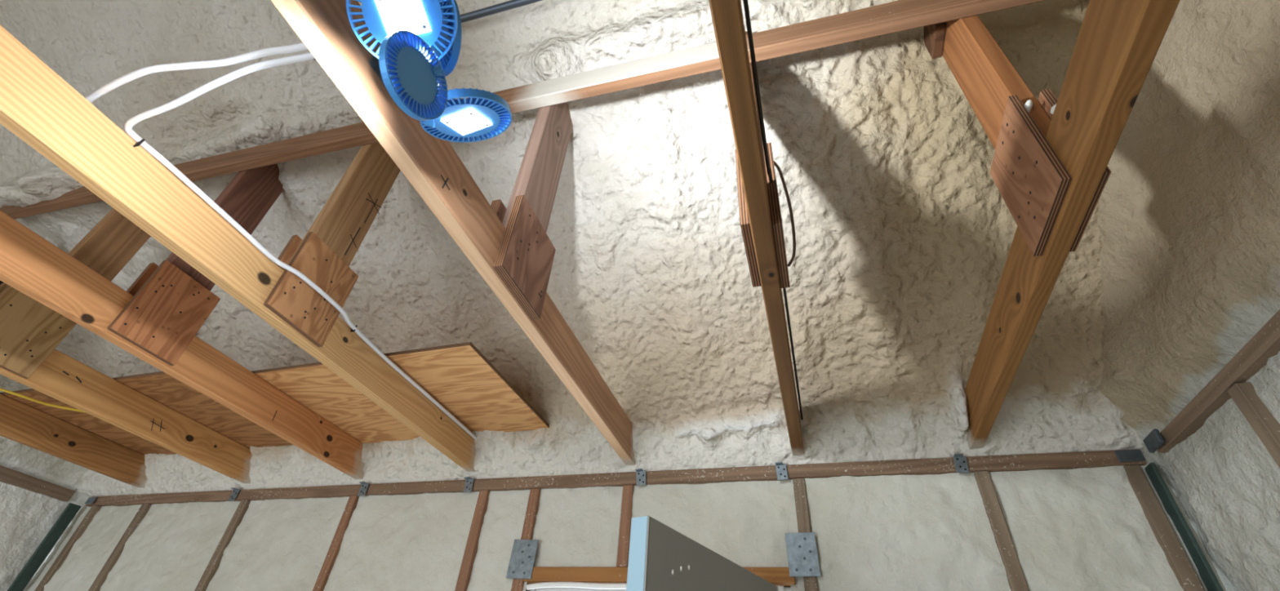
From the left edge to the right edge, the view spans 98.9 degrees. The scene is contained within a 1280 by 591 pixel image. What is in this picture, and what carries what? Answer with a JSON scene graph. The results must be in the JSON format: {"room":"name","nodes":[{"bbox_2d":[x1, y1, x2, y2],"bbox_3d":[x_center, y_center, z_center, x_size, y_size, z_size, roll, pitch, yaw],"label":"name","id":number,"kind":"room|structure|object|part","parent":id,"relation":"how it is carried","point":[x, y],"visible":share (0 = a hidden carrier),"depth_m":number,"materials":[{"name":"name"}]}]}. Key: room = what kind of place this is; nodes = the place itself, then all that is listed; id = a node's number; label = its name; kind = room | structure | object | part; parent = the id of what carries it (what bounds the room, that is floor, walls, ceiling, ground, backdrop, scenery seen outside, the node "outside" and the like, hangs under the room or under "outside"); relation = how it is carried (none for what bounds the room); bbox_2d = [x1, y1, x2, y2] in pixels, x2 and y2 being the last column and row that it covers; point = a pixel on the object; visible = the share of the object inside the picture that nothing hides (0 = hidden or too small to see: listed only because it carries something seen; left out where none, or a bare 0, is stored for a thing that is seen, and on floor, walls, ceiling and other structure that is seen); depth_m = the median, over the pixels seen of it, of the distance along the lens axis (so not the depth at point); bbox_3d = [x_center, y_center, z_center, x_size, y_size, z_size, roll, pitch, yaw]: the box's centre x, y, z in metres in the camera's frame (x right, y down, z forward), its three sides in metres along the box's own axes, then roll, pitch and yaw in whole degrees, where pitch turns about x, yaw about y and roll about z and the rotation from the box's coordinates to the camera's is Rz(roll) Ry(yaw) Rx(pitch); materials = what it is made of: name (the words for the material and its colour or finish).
{"room":"unfinished attic","nodes":[
{"label":"unfinished attic","id":0,"kind":"room"},
{"bbox_2d":[0,373,88,590],"bbox_3d":[-3.282,0.154,1.135,0.141,4.050,3.771,-8,-40,15],"label":"wall","id":1,"kind":"structure","parent":0,"point":[27,517],"depth_m":2.53,"materials":[{"name":"plastic"}]},
{"bbox_2d":[0,465,75,502],"bbox_3d":[-3.312,-0.126,1.361,0.085,0.050,3.600,-8,-40,15],"label":"plate","id":2,"kind":"object","parent":1,"relation":"attached to","point":[8,476],"visible":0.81,"depth_m":2.55,"materials":[{"name":"brown wood"}]},
{"bbox_2d":[7,502,81,590],"bbox_3d":[-2.826,1.927,1.934,0.014,2.340,0.050,-8,-40,15],"label":"strip","id":3,"kind":"object","parent":1,"relation":"attached to","point":[34,562],"visible":1,"depth_m":2.54,"materials":[{"name":"green metal"}]},
{"bbox_2d":[0,0,1144,497],"bbox_3d":[-1.113,-1.021,1.283,4.445,1.560,3.746,-8,-40,15],"label":"ceiling","id":4,"kind":"structure","parent":0,"point":[904,231],"depth_m":1.84,"materials":[{"name":"plastic"}]},
{"bbox_2d":[85,489,233,506],"bbox_3d":[-2.228,0.922,2.541,1.061,0.045,0.133,-8,-40,15],"label":"plate","id":5,"kind":"object","parent":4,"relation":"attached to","point":[215,495],"depth_m":2.58,"materials":[{"name":"brown wood"}]},
{"bbox_2d":[0,280,146,488],"bbox_3d":[-2.890,-0.489,1.513,0.074,0.724,3.730,-8,-40,15],"label":"roof truss","id":6,"kind":"object","parent":5,"relation":"on","point":[21,423],"visible":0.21,"depth_m":2.39,"materials":[{"name":"brown wood"}]},
{"bbox_2d":[84,497,96,504],"bbox_3d":[-2.695,1.006,2.688,0.050,0.032,0.004,-8,-40,15],"label":"tie","id":7,"kind":"object","parent":5,"relation":"attached to","point":[91,500],"visible":1,"depth_m":2.69,"materials":[{"name":"metal"}]},
{"bbox_2d":[0,208,251,483],"bbox_3d":[-2.265,-0.641,1.403,0.074,0.904,3.730,-8,-40,15],"label":"roof truss","id":8,"kind":"object","parent":5,"relation":"on","point":[31,331],"visible":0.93,"depth_m":2.01,"materials":[{"name":"brown wood"}]},
{"bbox_2d":[0,371,293,454],"bbox_3d":[-1.922,0.509,2.286,1.237,0.012,0.620,-8,-41,15],"label":"plywood sheet","id":9,"kind":"object","parent":8,"relation":"on","point":[161,387],"visible":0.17,"depth_m":2.27,"materials":[{"name":"brown wood"}]},
{"bbox_2d":[0,387,85,413],"bbox_3d":[-2.365,0.417,2.170,0.544,0.051,0.074,30,-45,-28],"label":"cable","id":10,"kind":"object","parent":9,"relation":"attached to","point":[1,388],"visible":0.68,"depth_m":2.17,"materials":[{"name":"plastic"}]},
{"bbox_2d":[0,164,364,479],"bbox_3d":[-1.687,-0.717,1.248,0.074,0.904,3.730,-8,-40,15],"label":"roof truss","id":11,"kind":"object","parent":5,"relation":"on","point":[157,320],"visible":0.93,"depth_m":1.70,"materials":[{"name":"brown wood"}]},
{"bbox_2d":[195,333,204,338],"bbox_3d":[-1.420,0.132,1.768,0.016,0.016,0.026,-8,-40,15],"label":"crumb","id":12,"kind":"object","parent":11,"relation":"on","point":[199,335],"visible":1,"depth_m":1.76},
{"bbox_2d":[251,342,549,443],"bbox_3d":[-0.872,0.393,2.033,0.916,0.012,0.590,-8,-41,16],"label":"plywood sheet","id":13,"kind":"object","parent":11,"relation":"on","point":[459,377],"visible":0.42,"depth_m":1.97,"materials":[{"name":"beige wood"}]},
{"bbox_2d":[0,0,1045,219],"bbox_3d":[-0.786,-0.564,1.812,4.200,0.257,0.038,-8,-40,15],"label":"wooden beam","id":14,"kind":"structure","parent":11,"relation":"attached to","point":[898,15],"depth_m":1.55,"materials":[{"name":"brown wood"}]},
{"bbox_2d":[234,484,361,501],"bbox_3d":[-1.461,0.821,2.335,0.783,0.045,0.133,-8,-40,15],"label":"plate","id":15,"kind":"object","parent":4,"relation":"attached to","point":[341,491],"depth_m":2.37,"materials":[{"name":"brown wood"}]},
{"bbox_2d":[227,487,240,501],"bbox_3d":[-1.823,0.890,2.451,0.036,0.054,0.022,-7,-40,15],"label":"tie","id":16,"kind":"object","parent":15,"relation":"attached to","point":[236,491],"visible":1,"depth_m":2.46,"materials":[{"name":"metal"}]},
{"bbox_2d":[0,24,475,471],"bbox_3d":[-1.156,-0.764,1.086,0.074,0.844,3.730,-8,-40,15],"label":"roof truss","id":17,"kind":"object","parent":15,"relation":"on","point":[37,105],"visible":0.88,"depth_m":1.35,"materials":[{"name":"beige wood"}]},
{"bbox_2d":[124,52,476,439],"bbox_3d":[-0.569,0.063,1.578,0.638,0.049,1.519,-8,-40,15],"label":"electrical cable","id":18,"kind":"object","parent":17,"relation":"attached to","point":[129,124],"visible":0.96,"depth_m":1.20,"materials":[{"name":"white plastic"}]},
{"bbox_2d":[313,0,542,60],"bbox_3d":[-0.342,-0.952,1.722,1.701,0.072,0.045,-8,-41,16],"label":"conduit","id":19,"kind":"object","parent":4,"relation":"attached to","point":[511,4],"visible":0.3,"depth_m":1.74,"materials":[{"name":"grey metal"}]},
{"bbox_2d":[470,471,635,492],"bbox_3d":[-0.339,0.672,2.032,0.714,0.045,0.129,-8,-40,15],"label":"plate","id":20,"kind":"object","parent":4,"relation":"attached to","point":[610,479],"depth_m":2.06,"materials":[{"name":"brown wood"}]},
{"bbox_2d":[645,465,780,484],"bbox_3d":[0.234,0.598,1.880,0.465,0.045,0.134,-8,-40,15],"label":"plate","id":21,"kind":"object","parent":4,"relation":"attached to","point":[700,476],"depth_m":1.91,"materials":[{"name":"brown wood"}]},
{"bbox_2d":[635,468,646,485],"bbox_3d":[0.002,0.649,1.961,0.040,0.056,0.022,-8,-40,15],"label":"tie","id":22,"kind":"object","parent":21,"relation":"attached to","point":[640,473],"visible":1,"depth_m":1.97,"materials":[{"name":"metal"}]},
{"bbox_2d":[708,0,804,455],"bbox_3d":[0.051,-0.923,0.762,0.082,0.844,3.730,-8,-40,15],"label":"roof truss","id":23,"kind":"object","parent":21,"relation":"on","point":[759,207],"visible":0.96,"depth_m":1.06,"materials":[{"name":"brown wood"}]},
{"bbox_2d":[742,0,803,419],"bbox_3d":[0.280,-0.204,1.153,0.011,0.034,2.000,-8,-40,15],"label":"cable","id":24,"kind":"object","parent":23,"relation":"attached to","point":[745,2],"visible":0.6,"depth_m":1.01,"materials":[{"name":"black plastic"}]},
{"bbox_2d":[773,160,795,266],"bbox_3d":[0.332,-0.186,1.245,0.030,0.158,0.190,-8,-41,16],"label":"wire loop","id":25,"kind":"object","parent":23,"relation":"attached to","point":[775,164],"visible":0.94,"depth_m":1.27,"materials":[{"name":"black plastic"}]},
{"bbox_2d":[775,462,788,479],"bbox_3d":[0.474,0.587,1.834,0.039,0.056,0.022,-8,-40,15],"label":"tie","id":26,"kind":"object","parent":21,"relation":"attached to","point":[780,468],"visible":1,"depth_m":1.84,"materials":[{"name":"metal"}]},
{"bbox_2d":[966,449,1146,472],"bbox_3d":[1.213,0.468,1.616,0.478,0.045,0.130,-8,-40,15],"label":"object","id":27,"kind":"object","parent":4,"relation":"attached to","point":[1058,460],"depth_m":1.64,"materials":[{"name":"brown wood"}]},
{"bbox_2d":[923,0,1179,448],"bbox_3d":[0.567,-1.014,0.643,0.083,0.904,3.730,-8,-40,15],"label":"roof truss","id":28,"kind":"object","parent":27,"relation":"on","point":[1051,172],"visible":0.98,"depth_m":1.05,"materials":[{"name":"brown wood"}]},
{"bbox_2d":[1024,99,1032,112],"bbox_3d":[0.762,-0.369,1.077,0.015,0.014,0.035,-8,-40,15],"label":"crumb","id":29,"kind":"object","parent":28,"relation":"attached to","point":[1028,104],"visible":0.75,"depth_m":1.07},
{"bbox_2d":[1050,103,1056,114],"bbox_3d":[0.736,-0.329,0.970,0.014,0.013,0.022,-8,-40,15],"label":"crumb","id":30,"kind":"object","parent":28,"relation":"on","point":[1052,108],"visible":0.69,"depth_m":0.97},
{"bbox_3d":[1.419,0.464,1.587,0.065,0.034,0.006,-8,-40,15],"label":"corner bracket","id":31,"kind":"part","parent":27,"relation":"part of","materials":[{"name":"grey metal"}]},
{"bbox_2d":[23,448,1226,590],"bbox_3d":[-0.717,1.662,1.424,4.455,2.410,0.040,-8,-40,15],"label":"wall","id":32,"kind":"structure","parent":0,"point":[1084,529],"depth_m":1.87,"materials":[{"name":"plastic"}]},
{"bbox_2d":[364,479,466,496],"bbox_3d":[-0.896,0.746,2.182,0.550,0.045,0.129,-8,-40,15],"label":"plate","id":33,"kind":"object","parent":32,"relation":"attached to","point":[449,486],"depth_m":2.22,"materials":[{"name":"brown wood"}]},
{"bbox_2d":[357,481,368,496],"bbox_3d":[-1.152,0.802,2.271,0.038,0.056,0.022,-8,-40,15],"label":"tie","id":34,"kind":"object","parent":33,"relation":"attached to","point":[363,488],"visible":1,"depth_m":2.28,"materials":[{"name":"metal"}]},
{"bbox_2d":[271,0,635,465],"bbox_3d":[-0.521,-0.871,0.935,0.090,0.904,3.730,-8,-40,15],"label":"roof truss","id":35,"kind":"object","parent":33,"relation":"on","point":[511,248],"visible":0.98,"depth_m":1.22,"materials":[{"name":"brown wood"}]},
{"bbox_2d":[84,42,307,102],"bbox_3d":[-0.817,-0.429,1.023,0.703,0.034,0.043,-7,-40,14],"label":"electrical cable","id":36,"kind":"object","parent":35,"relation":"attached to","point":[124,79],"visible":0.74,"depth_m":1.03,"materials":[{"name":"white plastic"}]},
{"bbox_2d":[346,0,511,142],"bbox_3d":[-0.345,-0.325,0.825,0.226,0.288,0.301,-8,-40,15],"label":"lamp","id":37,"kind":"object","parent":35,"relation":"attached to","point":[420,40],"visible":1,"depth_m":0.76,"materials":[{"name":"blue plastic"}]},
{"bbox_3d":[-0.332,-0.388,0.770,0.104,0.028,0.119,2,-68,-15],"label":"lamp panel","id":38,"kind":"part","parent":37,"relation":"part of","materials":[{"name":"white plastic"}]},
{"bbox_2d":[346,0,457,60],"bbox_3d":[-0.332,-0.395,0.769,0.143,0.015,0.143,2,-68,-15],"label":"work light","id":39,"kind":"object","parent":37,"relation":"in","point":[423,18],"depth_m":0.76,"materials":[{"name":"plastic"}]},
{"bbox_2d":[378,30,448,120],"bbox_3d":[-0.296,-0.289,0.725,0.012,0.112,0.112,-5,-61,21],"label":"work light","id":40,"kind":"object","parent":37,"relation":"in","point":[416,82],"depth_m":0.72,"materials":[{"name":"blue plastic"}]},
{"bbox_3d":[-0.296,-0.292,0.730,0.022,0.093,0.081,-5,-61,21],"label":"lamp panel","id":41,"kind":"part","parent":37,"relation":"part of","materials":[{"name":"plastic"}]},
{"bbox_3d":[-0.317,-0.405,0.856,0.025,0.094,0.107,-13,-36,-44],"label":"lamp panel","id":42,"kind":"part","parent":37,"relation":"part of","materials":[{"name":"white plastic"}]},
{"bbox_2d":[438,0,461,76],"bbox_3d":[-0.315,-0.409,0.851,0.014,0.129,0.129,-13,-36,-44],"label":"work light","id":43,"kind":"object","parent":37,"relation":"in","point":[448,62],"depth_m":0.82,"materials":[{"name":"blue plastic"}]},
{"bbox_3d":[-0.288,-0.287,0.885,0.119,0.028,0.104,-8,-10,-16],"label":"lamp panel","id":44,"kind":"part","parent":37,"relation":"part of","materials":[{"name":"white plastic"}]},
{"bbox_2d":[419,88,511,142],"bbox_3d":[-0.281,-0.289,0.887,0.143,0.015,0.143,-8,-10,-16],"label":"work light","id":45,"kind":"object","parent":37,"relation":"in","point":[484,115],"depth_m":0.88,"materials":[{"name":"blue plastic"}]},
{"bbox_2d":[463,476,474,492],"bbox_3d":[-0.674,0.739,2.142,0.039,0.056,0.022,-8,-40,15],"label":"tie","id":46,"kind":"object","parent":33,"relation":"attached to","point":[468,484],"visible":1,"depth_m":2.15,"materials":[{"name":"metal"}]},
{"bbox_2d":[526,582,784,590],"bbox_3d":[0.024,0.932,1.752,0.852,0.026,0.025,-8,-40,15],"label":"bead","id":47,"kind":"object","parent":32,"relation":"in","point":[544,584],"visible":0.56,"depth_m":1.80},
{"bbox_2d":[522,567,795,587],"bbox_3d":[0.045,0.925,1.795,0.900,0.044,0.092,-8,-40,15],"label":"door frame","id":48,"kind":"structure","parent":32,"relation":"attached to","point":[775,575],"depth_m":1.80,"materials":[{"name":"brown wood"}]},
{"bbox_2d":[616,484,634,567],"bbox_3d":[-0.041,0.814,1.920,0.038,0.274,0.080,-8,-40,15],"label":"stud","id":49,"kind":"object","parent":48,"relation":"on","point":[623,552],"visible":0.58,"depth_m":1.89,"materials":[{"name":"brown wood"}]},
{"bbox_2d":[535,586,789,590],"bbox_3d":[0.059,0.981,1.798,0.850,0.034,0.090,-8,-40,15],"label":"trim","id":50,"kind":"structure","parent":32,"relation":"attached to","point":[786,588],"depth_m":1.84,"materials":[{"name":"white paint"}]},
{"bbox_2d":[626,515,777,590],"bbox_3d":[0.130,1.456,0.790,0.050,2.006,0.704,-20,-45,28],"label":"door","id":51,"kind":"structure","parent":32,"relation":"in","point":[661,557],"depth_m":1.22,"materials":[{"name":"grey paint"}]},
{"bbox_2d":[786,457,955,479],"bbox_3d":[0.725,0.532,1.747,0.510,0.045,0.129,-8,-40,15],"label":"plate","id":52,"kind":"object","parent":32,"relation":"attached to","point":[933,465],"depth_m":1.77,"materials":[{"name":"brown wood"}]},
{"bbox_2d":[952,453,969,473],"bbox_3d":[0.995,0.519,1.695,0.040,0.057,0.022,-8,-40,15],"label":"tie","id":53,"kind":"object","parent":52,"relation":"attached to","point":[960,461],"visible":1,"depth_m":1.70,"materials":[{"name":"metal"}]},
{"bbox_2d":[1097,0,1279,590],"bbox_3d":[0.910,-0.398,0.009,0.123,4.050,3.770,-8,-40,15],"label":"wall","id":54,"kind":"structure","parent":0,"point":[1188,218],"depth_m":1.28,"materials":[{"name":"plastic"}]},
{"bbox_2d":[1144,462,1223,590],"bbox_3d":[1.379,1.396,0.834,0.010,2.340,0.050,-8,-40,15],"label":"strip","id":55,"kind":"object","parent":54,"relation":"attached to","point":[1206,572],"visible":1,"depth_m":1.45,"materials":[{"name":"green metal"}]},
{"bbox_2d":[1142,309,1279,453],"bbox_3d":[0.973,-0.690,0.211,0.099,0.040,3.600,-8,-40,15],"label":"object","id":56,"kind":"object","parent":54,"relation":"attached to","point":[1264,344],"depth_m":1.28,"materials":[{"name":"brown wood"}]},
{"bbox_3d":[1.423,0.404,1.518,0.012,0.040,0.075,-8,-40,15],"label":"corner bracket","id":57,"kind":"part","parent":56,"relation":"part of","materials":[{"name":"grey metal"}]},
{"bbox_3d":[-1.294,1.551,-0.655,5.045,0.100,4.970,-8,-40,15],"label":"floor","id":58,"kind":"structure","parent":0,"visible":0},
{"bbox_2d":[34,505,102,590],"bbox_3d":[-2.731,1.962,1.972,0.038,2.346,0.080,-8,-40,15],"label":"stud","id":59,"kind":"object","parent":58,"relation":"on","point":[94,509],"visible":0.48,"depth_m":2.56,"materials":[{"name":"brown wood"}]},
{"bbox_2d":[88,503,151,590],"bbox_3d":[-2.405,1.919,1.885,0.038,2.346,0.080,-8,-40,15],"label":"stud","id":60,"kind":"object","parent":58,"relation":"on","point":[144,509],"visible":0.48,"depth_m":2.46,"materials":[{"name":"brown wood"}]},
{"bbox_2d":[194,499,250,590],"bbox_3d":[-1.825,1.843,1.730,0.038,2.346,0.080,-8,-40,15],"label":"stud","id":61,"kind":"object","parent":58,"relation":"on","point":[214,563],"visible":0.52,"depth_m":2.31,"materials":[{"name":"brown wood"}]},
{"bbox_2d":[312,495,359,590],"bbox_3d":[-1.260,1.768,1.577,0.038,2.346,0.080,-8,-40,15],"label":"stud","id":62,"kind":"object","parent":58,"relation":"on","point":[334,549],"visible":0.48,"depth_m":2.16,"materials":[{"name":"red wood"}]},
{"bbox_2d":[454,489,489,590],"bbox_3d":[-0.672,1.690,1.419,0.038,2.346,0.080,-8,-40,15],"label":"stud","id":63,"kind":"object","parent":58,"relation":"on","point":[471,548],"visible":0.52,"depth_m":2.00,"materials":[{"name":"red wood"}]},
{"bbox_2d":[511,488,541,590],"bbox_3d":[-0.464,1.664,1.364,0.038,2.346,0.080,-8,-40,15],"label":"stud","id":64,"kind":"object","parent":58,"relation":"on","point":[532,507],"visible":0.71,"depth_m":2.00,"materials":[{"name":"red wood"}]},
{"bbox_2d":[506,539,538,579],"bbox_3d":[-0.409,0.917,1.908,0.095,0.126,0.005,-6,-40,16],"label":"plate","id":65,"kind":"object","parent":64,"relation":"attached to","point":[522,561],"visible":1,"depth_m":1.91,"materials":[{"name":"metal"}]},
{"bbox_2d":[792,478,817,590],"bbox_3d":[0.461,1.543,1.118,0.038,2.346,0.080,-8,-40,15],"label":"stud","id":66,"kind":"object","parent":58,"relation":"on","point":[799,488],"visible":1,"depth_m":1.75,"materials":[{"name":"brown wood"}]},
{"bbox_2d":[784,532,821,577],"bbox_3d":[0.495,0.789,1.672,0.090,0.125,0.005,-8,-41,14],"label":"plate","id":67,"kind":"object","parent":66,"relation":"attached to","point":[802,549],"visible":1,"depth_m":1.67,"materials":[{"name":"metal"}]},
{"bbox_2d":[973,471,1028,590],"bbox_3d":[0.983,1.474,0.978,0.038,2.346,0.080,-8,-40,15],"label":"stud","id":68,"kind":"object","parent":58,"relation":"on","point":[1015,578],"visible":0.76,"depth_m":1.57,"materials":[{"name":"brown wood"}]},
{"bbox_2d":[1123,464,1204,590],"bbox_3d":[1.354,1.424,0.876,0.038,2.346,0.080,-8,-40,15],"label":"stud","id":69,"kind":"object","parent":58,"relation":"on","point":[1164,533],"visible":0.71,"depth_m":1.47,"materials":[{"name":"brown wood"}]},
{"bbox_2d":[1226,382,1279,467],"bbox_3d":[1.300,1.113,0.497,0.080,2.346,0.038,-8,-40,15],"label":"stud","id":70,"kind":"object","parent":58,"relation":"on","point":[1266,427],"visible":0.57,"depth_m":1.18,"materials":[{"name":"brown wood"}]}
]}

